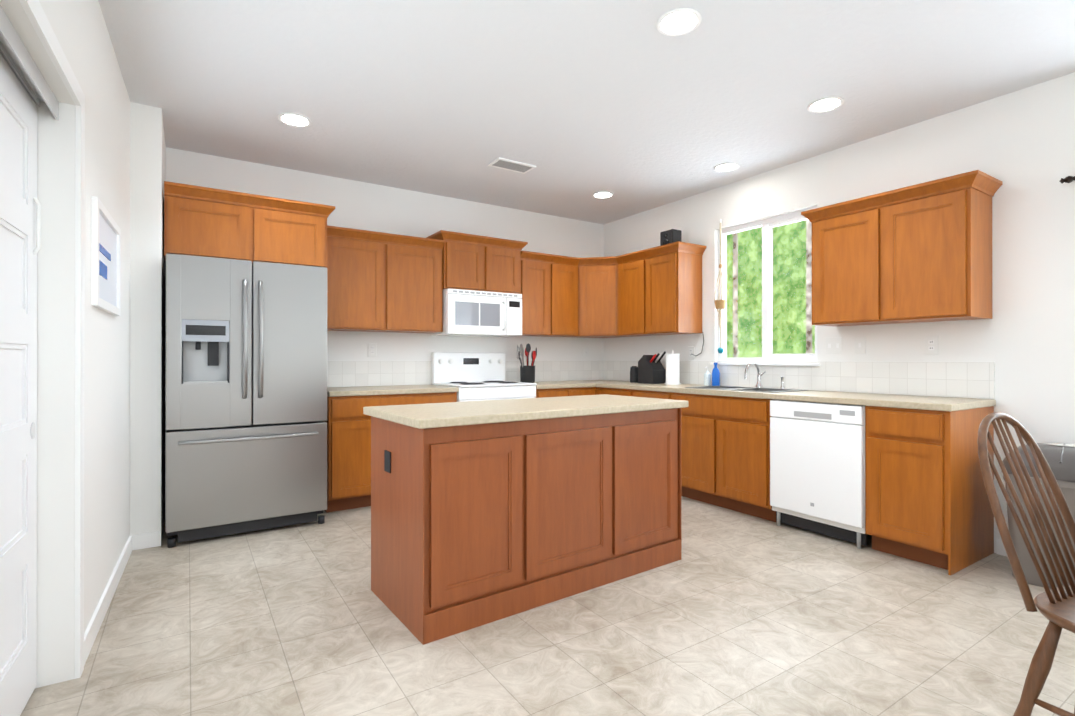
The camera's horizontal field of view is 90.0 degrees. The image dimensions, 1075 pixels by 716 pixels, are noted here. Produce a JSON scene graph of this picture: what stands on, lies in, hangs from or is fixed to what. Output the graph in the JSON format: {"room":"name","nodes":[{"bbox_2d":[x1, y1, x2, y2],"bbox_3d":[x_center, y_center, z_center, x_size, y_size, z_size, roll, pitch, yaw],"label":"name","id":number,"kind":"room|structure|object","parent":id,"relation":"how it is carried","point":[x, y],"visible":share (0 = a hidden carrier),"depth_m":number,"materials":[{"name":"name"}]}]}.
{"room":"kitchen","nodes":[
{"label":"kitchen","id":0,"kind":"room"},
{"bbox_2d":[0,0,129,687],"bbox_3d":[-0.956,-0.198,0.004,1.020,2.680,7.000,0,0,-33],"label":"wall","id":1,"kind":"structure","parent":0,"point":[79,28],"depth_m":1.92,"materials":[{"name":"white paint"}]},
{"bbox_2d":[0,53,40,715],"bbox_3d":[-1.315,0.130,1.193,0.104,2.006,1.587,0,0,-33],"label":"sliding doors","id":2,"kind":"structure","parent":1,"relation":"in","point":[20,226],"depth_m":1.70,"materials":[{"name":"white wood"}]},
{"bbox_2d":[0,5,58,119],"bbox_3d":[-1.247,-0.873,1.063,0.166,0.064,1.888,0,0,-33],"label":"track rail","id":3,"kind":"object","parent":1,"relation":"attached to","point":[16,55],"visible":0.65,"depth_m":1.61,"materials":[{"name":"silver metal"}]},
{"bbox_2d":[19,0,84,678],"bbox_3d":[-1.156,0.087,1.116,0.081,2.115,2.019,0,0,-33],"label":"door frame","id":4,"kind":"structure","parent":1,"relation":"attached to","point":[36,15],"depth_m":1.93,"materials":[{"name":"white wood"}]},
{"bbox_2d":[91,196,120,315],"bbox_3d":[-1.959,-0.433,2.449,0.042,0.440,0.640,0,0,-33],"label":"framed picture","id":5,"kind":"object","parent":1,"relation":"attached to","point":[105,262],"visible":1,"depth_m":2.39,"materials":[{"name":"white paper"}]},
{"bbox_2d":[84,536,131,664],"bbox_3d":[-0.613,1.098,0.213,0.239,0.090,6.982,0,0,-33],"label":"baseboard","id":6,"kind":"structure","parent":1,"relation":"attached to","point":[94,624],"depth_m":2.40,"materials":[{"name":"white wood"}]},
{"bbox_2d":[130,102,165,542],"bbox_3d":[-2.704,-0.192,3.467,0.480,2.680,0.720,0,0,-33],"label":"wall","id":7,"kind":"structure","parent":0,"point":[147,327],"depth_m":3.26,"materials":[{"name":"white paint"}]},
{"bbox_2d":[131,531,160,549],"bbox_3d":[-2.365,1.103,3.248,0.148,0.090,0.012,0,0,-33],"label":"baseboard","id":8,"kind":"structure","parent":7,"relation":"attached to","point":[146,540],"depth_m":3.24,"materials":[{"name":"white wood"}]},
{"bbox_2d":[165,147,603,515],"bbox_3d":[-1.151,-0.189,4.996,4.750,2.680,0.150,0,0,-33],"label":"wall","id":9,"kind":"structure","parent":0,"point":[359,205],"depth_m":4.88,"materials":[{"name":"white paint"}]},
{"bbox_2d":[164,181,334,267],"bbox_3d":[-2.082,-0.879,3.914,1.028,0.456,0.645,0,0,-33],"label":"upper cabinet","id":10,"kind":"object","parent":9,"relation":"attached to","point":[209,222],"visible":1,"depth_m":3.62,"materials":[{"name":"brown wood"}]},
{"bbox_2d":[368,343,376,356],"bbox_3d":[-1.447,-0.069,4.708,0.075,0.120,0.008,0,0,-33],"label":"electrical outlet","id":11,"kind":"object","parent":9,"relation":"attached to","point":[372,349],"visible":1,"depth_m":4.71,"materials":[{"name":"white plastic"}]},
{"bbox_2d":[327,225,444,332],"bbox_3d":[-1.337,-0.628,4.565,1.021,0.796,0.365,0,0,-33],"label":"upper cabinet","id":12,"kind":"object","parent":9,"relation":"attached to","point":[381,282],"visible":0.96,"depth_m":4.43,"materials":[{"name":"brown wood"}]},
{"bbox_2d":[327,361,602,386],"bbox_3d":[-0.563,0.138,5.283,3.090,0.216,0.009,0,0,-33],"label":"tile backsplash","id":13,"kind":"structure","parent":9,"relation":"attached to","point":[339,373],"depth_m":4.90,"materials":[{"name":"white tile"}]},
{"bbox_2d":[426,230,527,293],"bbox_3d":[-0.570,-0.858,5.049,0.882,0.494,0.390,0,0,-33],"label":"upper cabinet","id":14,"kind":"object","parent":9,"relation":"attached to","point":[479,263],"visible":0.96,"depth_m":4.88,"materials":[{"name":"brown wood"}]},
{"bbox_2d":[431,288,521,336],"bbox_3d":[-0.557,-0.408,5.027,0.760,0.395,0.438,0,0,-33],"label":"microwave","id":15,"kind":"object","parent":14,"relation":"attached to","point":[480,313],"visible":1,"depth_m":4.86,"materials":[{"name":"white"}]},
{"bbox_2d":[521,253,544,336],"bbox_3d":[-0.076,-0.608,5.402,0.424,0.760,0.338,0,0,-33],"label":"upper cabinet","id":16,"kind":"object","parent":9,"relation":"attached to","point":[532,266],"depth_m":5.23,"materials":[{"name":"brown wood"}]},
{"bbox_2d":[545,257,580,336],"bbox_3d":[0.197,-0.608,5.549,0.481,0.760,0.388,0,0,-33],"label":"upper cabinet","id":17,"kind":"object","parent":9,"relation":"attached to","point":[562,274],"depth_m":5.43,"materials":[{"name":"brown wood"}]},
{"bbox_2d":[20,496,1074,715],"bbox_3d":[0.683,1.185,1.623,5.650,0.080,8.100,0,0,-33],"label":"floor","id":18,"kind":"structure","parent":0,"point":[732,613],"depth_m":2.18,"materials":[{"name":"tile"}]},
{"bbox_2d":[166,253,326,547],"bbox_3d":[-2.041,0.258,3.778,0.920,1.781,0.890,0,0,-33],"label":"refrigerator","id":19,"kind":"object","parent":18,"relation":"on","point":[246,394],"visible":1,"depth_m":3.43,"materials":[{"name":"grey metal"}]},
{"bbox_2d":[324,392,456,512],"bbox_3d":[-1.260,0.718,4.454,1.018,0.865,0.630,0,0,-33],"label":"base cabinet","id":20,"kind":"object","parent":18,"relation":"on","point":[348,421],"visible":0.35,"depth_m":4.02,"materials":[{"name":"brown wood"}]},
{"bbox_2d":[327,385,458,396],"bbox_3d":[-1.255,0.264,4.450,1.026,0.038,0.628,0,0,-33],"label":"countertop","id":21,"kind":"structure","parent":20,"relation":"on","point":[397,389],"depth_m":4.27,"materials":[{"name":"stone"}]},
{"bbox_2d":[431,352,536,401],"bbox_3d":[-0.487,0.548,4.919,0.764,1.204,0.681,0,0,-33],"label":"range","id":22,"kind":"object","parent":18,"relation":"on","point":[475,376],"visible":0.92,"depth_m":5.00,"materials":[{"name":"white metal"}]},
{"bbox_2d":[365,410,680,644],"bbox_3d":[-0.007,0.715,2.871,1.599,0.864,0.721,0,0,-33],"label":"kitchen island","id":23,"kind":"object","parent":18,"relation":"on","point":[485,512],"depth_m":2.46,"materials":[{"name":"brown wood"}]},
{"bbox_2d":[363,394,688,429],"bbox_3d":[-0.003,0.262,2.864,1.660,0.038,0.766,0,0,-33],"label":"island countertop","id":24,"kind":"structure","parent":23,"relation":"on","point":[429,416],"depth_m":2.58,"materials":[{"name":"beige stone"}]},
{"bbox_2d":[536,388,575,397],"bbox_3d":[0.000,0.719,5.274,0.422,0.864,0.630,0,0,-33],"label":"base cabinet","id":25,"kind":"object","parent":18,"relation":"on","point":[556,392],"depth_m":5.02,"materials":[{"name":"brown wood"}]},
{"bbox_2d":[576,387,595,395],"bbox_3d":[0.225,0.719,5.420,0.402,0.864,0.630,0,0,-33],"label":"base cabinet","id":26,"kind":"object","parent":18,"relation":"on","point":[585,390],"depth_m":5.21,"materials":[{"name":"brown wood"}]},
{"bbox_2d":[595,387,630,395],"bbox_3d":[0.967,0.719,5.235,0.630,0.864,0.533,0,0,-33],"label":"base cabinet","id":27,"kind":"object","parent":18,"relation":"on","point":[599,390],"depth_m":5.07,"materials":[{"name":"brown wood"}]},
{"bbox_2d":[534,380,594,388],"bbox_3d":[0.102,0.266,5.328,0.662,0.038,0.634,0,0,-33],"label":"countertop","id":28,"kind":"structure","parent":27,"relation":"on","point":[580,383],"depth_m":5.20,"materials":[{"name":"stone"}]},
{"bbox_2d":[517,343,536,382],"bbox_3d":[-0.120,0.051,5.314,0.238,0.389,0.183,0,0,-33],"label":"utensil crock","id":29,"kind":"object","parent":28,"relation":"on","point":[527,373],"visible":1,"depth_m":5.27,"materials":[{"name":"black ceramic"}]},
{"bbox_2d":[595,380,995,411],"bbox_3d":[1.448,0.264,4.462,0.650,0.038,3.553,0,0,-33],"label":"countertop","id":30,"kind":"structure","parent":27,"relation":"on","point":[950,404],"depth_m":3.43,"materials":[{"name":"stone"}]},
{"bbox_2d":[630,366,637,382],"bbox_3d":[0.974,0.163,5.405,0.090,0.165,0.090,0,0,-33],"label":"canister","id":31,"kind":"object","parent":30,"relation":"on","point":[633,374],"visible":0.83,"depth_m":5.37,"materials":[{"name":"black"}]},
{"bbox_2d":[638,351,665,383],"bbox_3d":[1.115,0.090,5.189,0.170,0.310,0.236,0,0,-33],"label":"knife block","id":32,"kind":"object","parent":30,"relation":"on","point":[651,369],"visible":1,"depth_m":5.14,"materials":[{"name":"black wood"}]},
{"bbox_2d":[664,350,680,384],"bbox_3d":[1.255,0.088,4.992,0.150,0.315,0.150,0,0,-33],"label":"paper towel","id":33,"kind":"object","parent":30,"relation":"on","point":[672,369],"visible":1,"depth_m":4.94,"materials":[{"name":"white paper"}]},
{"bbox_2d":[704,367,708,385],"bbox_3d":[1.519,0.161,4.805,0.059,0.168,0.059,0,0,24],"label":"soap bottle","id":34,"kind":"object","parent":30,"relation":"on","point":[706,376],"depth_m":4.78,"materials":[{"name":"white plastic"}]},
{"bbox_2d":[709,363,719,385],"bbox_3d":[1.568,0.142,4.730,0.046,0.205,0.079,0,0,-39],"label":"soap bottle","id":35,"kind":"object","parent":30,"relation":"on","point":[715,377],"depth_m":4.71,"materials":[{"name":"blue plastic"}]},
{"bbox_2d":[685,386,807,392],"bbox_3d":[1.614,0.338,4.210,0.454,0.201,0.784,0,0,-33],"label":"sink","id":36,"kind":"object","parent":30,"relation":"in","point":[754,389],"visible":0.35,"depth_m":4.20,"materials":[{"name":"silver metal"}]},
{"bbox_2d":[744,362,784,388],"bbox_3d":[1.769,0.133,4.199,0.208,0.208,0.245,0,0,-33],"label":"faucet","id":37,"kind":"object","parent":30,"relation":"on","point":[758,384],"visible":1,"depth_m":4.28,"materials":[{"name":"silver metal"}]},
{"bbox_2d":[631,390,722,414],"bbox_3d":[1.239,0.718,4.817,0.630,0.864,0.465,0,0,-33],"label":"base cabinet","id":38,"kind":"object","parent":18,"relation":"on","point":[698,403],"depth_m":4.27,"materials":[{"name":"brown wood"}]},
{"bbox_2d":[681,411,776,521],"bbox_3d":[1.610,0.819,4.246,0.630,0.660,0.895,0,0,-33],"label":"base cabinet","id":39,"kind":"object","parent":18,"relation":"on","point":[725,451],"depth_m":3.99,"materials":[{"name":"brown wood"}]},
{"bbox_2d":[770,399,866,548],"bbox_3d":[2.015,0.718,3.606,0.616,0.860,0.606,0,0,-33],"label":"dishwasher","id":40,"kind":"object","parent":18,"relation":"on","point":[817,467],"visible":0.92,"depth_m":3.40,"materials":[{"name":"white plastic"}]},
{"bbox_2d":[865,406,993,574],"bbox_3d":[2.308,0.716,3.173,0.630,0.865,0.425,0,0,-33],"label":"base cabinet","id":41,"kind":"object","parent":18,"relation":"on","point":[927,500],"visible":0.94,"depth_m":2.98,"materials":[{"name":"brown wood"}]},
{"bbox_2d":[977,412,1074,715],"bbox_3d":[1.596,0.660,1.484,0.451,0.973,0.572,0,0,-25],"label":"chair","id":42,"kind":"object","parent":18,"relation":"on","point":[1054,605],"visible":1,"depth_m":1.60,"materials":[{"name":"brown wood"}]},
{"bbox_2d":[1001,443,1074,588],"bbox_3d":[2.677,0.791,2.730,0.372,0.711,0.452,0,0,-41],"label":"trash can","id":43,"kind":"object","parent":18,"relation":"on","point":[1060,458],"visible":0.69,"depth_m":2.68,"materials":[{"name":"grey plastic"}]},
{"bbox_2d":[98,0,1074,224],"bbox_3d":[0.683,-1.585,1.628,5.650,0.100,8.100,0,0,-33],"label":"ceiling","id":44,"kind":"structure","parent":0,"point":[578,104],"depth_m":2.98,"materials":[{"name":"white paint"}]},
{"bbox_2d":[278,113,311,126],"bbox_3d":[-1.558,-1.542,3.451,0.200,0.040,0.200,0,0,-33],"label":"recessed light","id":45,"kind":"object","parent":44,"relation":"in","point":[294,119],"visible":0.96,"depth_m":3.44,"materials":[{"name":"white plastic"}]},
{"bbox_2d":[488,157,535,173],"bbox_3d":[-0.201,-1.524,4.262,0.340,0.012,0.180,0,0,-33],"label":"ceiling vent","id":46,"kind":"object","parent":44,"relation":"in","point":[510,165],"visible":0.98,"depth_m":4.25,"materials":[{"name":"white metal"}]},
{"bbox_2d":[592,191,613,198],"bbox_3d":[0.612,-1.539,5.029,0.200,0.040,0.200,0,0,-33],"label":"recessed light","id":47,"kind":"object","parent":44,"relation":"in","point":[602,195],"visible":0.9,"depth_m":5.03,"materials":[{"name":"white"}]},
{"bbox_2d":[656,8,701,35],"bbox_3d":[0.644,-1.543,2.449,0.200,0.040,0.200,0,0,-33],"label":"recessed light","id":48,"kind":"object","parent":44,"relation":"in","point":[679,21],"visible":0.9,"depth_m":2.44,"materials":[{"name":"white"}]},
{"bbox_2d":[714,163,739,171],"bbox_3d":[1.514,-1.540,4.303,0.200,0.040,0.200,0,0,-33],"label":"recessed light","id":49,"kind":"object","parent":44,"relation":"in","point":[726,167],"visible":0.85,"depth_m":4.31,"materials":[{"name":"white"}]},
{"bbox_2d":[807,96,843,112],"bbox_3d":[1.737,-1.542,3.244,0.200,0.040,0.200,0,0,-33],"label":"recessed light","id":50,"kind":"object","parent":44,"relation":"in","point":[825,104],"visible":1,"depth_m":3.24,"materials":[{"name":"white plastic"}]},
{"bbox_2d":[604,72,1074,552],"bbox_3d":[2.862,-0.192,3.043,0.150,2.680,7.800,0,0,-33],"label":"wall","id":51,"kind":"structure","parent":0,"point":[1020,144],"depth_m":3.19,"materials":[{"name":"white paint"}]},
{"bbox_2d":[581,257,616,337],"bbox_3d":[0.666,-0.608,5.723,0.607,0.760,0.608,0,0,-33],"label":"upper cabinet","id":52,"kind":"object","parent":51,"relation":"attached to","point":[596,272],"depth_m":5.49,"materials":[{"name":"brown wood"}]},
{"bbox_2d":[613,249,648,336],"bbox_3d":[1.036,-0.608,5.354,0.388,0.760,0.529,0,0,-33],"label":"upper cabinet","id":53,"kind":"object","parent":51,"relation":"attached to","point":[631,271],"depth_m":5.28,"materials":[{"name":"brown wood"}]},
{"bbox_2d":[649,245,704,335],"bbox_3d":[1.252,-0.609,5.069,0.338,0.760,0.472,0,0,-33],"label":"upper cabinet","id":54,"kind":"object","parent":51,"relation":"attached to","point":[655,291],"depth_m":4.89,"materials":[{"name":"brown wood"}]},
{"bbox_2d":[660,229,681,245],"bbox_3d":[1.246,-1.090,5.035,0.130,0.198,0.160,0,0,-33],"label":"speaker","id":55,"kind":"object","parent":54,"relation":"on","point":[670,236],"visible":0.5,"depth_m":4.98},
{"bbox_2d":[688,346,693,358],"bbox_3d":[1.449,-0.049,5.070,0.008,0.120,0.075,0,0,-33],"label":"electrical outlet","id":56,"kind":"object","parent":51,"relation":"attached to","point":[690,351],"visible":1,"depth_m":5.07,"materials":[{"name":"white plastic"}]},
{"bbox_2d":[714,219,726,353],"bbox_3d":[1.613,-0.629,4.736,0.104,1.180,0.102,0,0,-33],"label":"macrame hanging","id":57,"kind":"object","parent":51,"relation":"hanging from","point":[720,305],"visible":1,"depth_m":4.72,"materials":[{"name":"beige fabric"}]},
{"bbox_2d":[710,206,820,365],"bbox_3d":[1.888,-0.548,4.474,0.135,1.221,1.000,0,0,-33],"label":"window","id":58,"kind":"structure","parent":51,"relation":"in","point":[767,225],"depth_m":4.48,"materials":[{"name":"white plastic"}]},
{"bbox_2d":[603,361,994,398],"bbox_3d":[1.720,0.137,4.652,0.010,0.216,3.554,0,0,-33],"label":"tile backsplash","id":59,"kind":"structure","parent":51,"relation":"attached to","point":[962,379],"depth_m":3.80,"materials":[{"name":"white tile"}]},
{"bbox_2d":[826,337,841,353],"bbox_3d":[2.177,-0.091,3.951,0.008,0.120,0.120,0,0,-33],"label":"electrical outlet","id":60,"kind":"object","parent":51,"relation":"attached to","point":[834,345],"visible":1,"depth_m":3.94,"materials":[{"name":"white plastic"}]},
{"bbox_2d":[855,336,865,353],"bbox_3d":[2.278,-0.091,3.796,0.008,0.120,0.075,0,0,-33],"label":"electrical outlet","id":61,"kind":"object","parent":51,"relation":"attached to","point":[860,345],"visible":1,"depth_m":3.79,"materials":[{"name":"white plastic"}]},
{"bbox_2d":[801,170,1002,326],"bbox_3d":[2.283,-0.629,3.457,0.365,0.796,1.011,0,0,-33],"label":"upper cabinet","id":62,"kind":"object","parent":51,"relation":"attached to","point":[921,252],"visible":1,"depth_m":3.25,"materials":[{"name":"brown wood"}]},
{"bbox_2d":[925,336,937,354],"bbox_3d":[2.515,-0.082,3.432,0.008,0.120,0.075,0,0,-33],"label":"electrical outlet","id":63,"kind":"object","parent":51,"relation":"attached to","point":[931,345],"visible":1,"depth_m":3.43,"materials":[{"name":"white plastic"}]},
{"bbox_2d":[996,538,1007,556],"bbox_3d":[3.766,1.100,1.502,0.012,0.090,3.935,0,0,-33],"label":"baseboard","id":64,"kind":"structure","parent":51,"relation":"attached to","point":[1000,549],"depth_m":3.13,"materials":[{"name":"white"}]},
{"bbox_2d":[1059,176,1074,182],"bbox_3d":[3.261,-0.934,2.197,0.104,0.060,1.645,0,0,-33],"label":"curtain rod","id":65,"kind":"object","parent":51,"relation":"attached to","point":[1068,179],"visible":1,"depth_m":2.83,"materials":[{"name":"brown metal"}]},
{"label":"outside","id":66,"kind":"structure","parent":0,"visible":0},
{"bbox_2d":[727,220,814,357],"bbox_3d":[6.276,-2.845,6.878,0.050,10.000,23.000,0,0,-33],"label":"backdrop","id":67,"kind":"structure","parent":66,"point":[798,265],"depth_m":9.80,"materials":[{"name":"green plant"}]}
]}

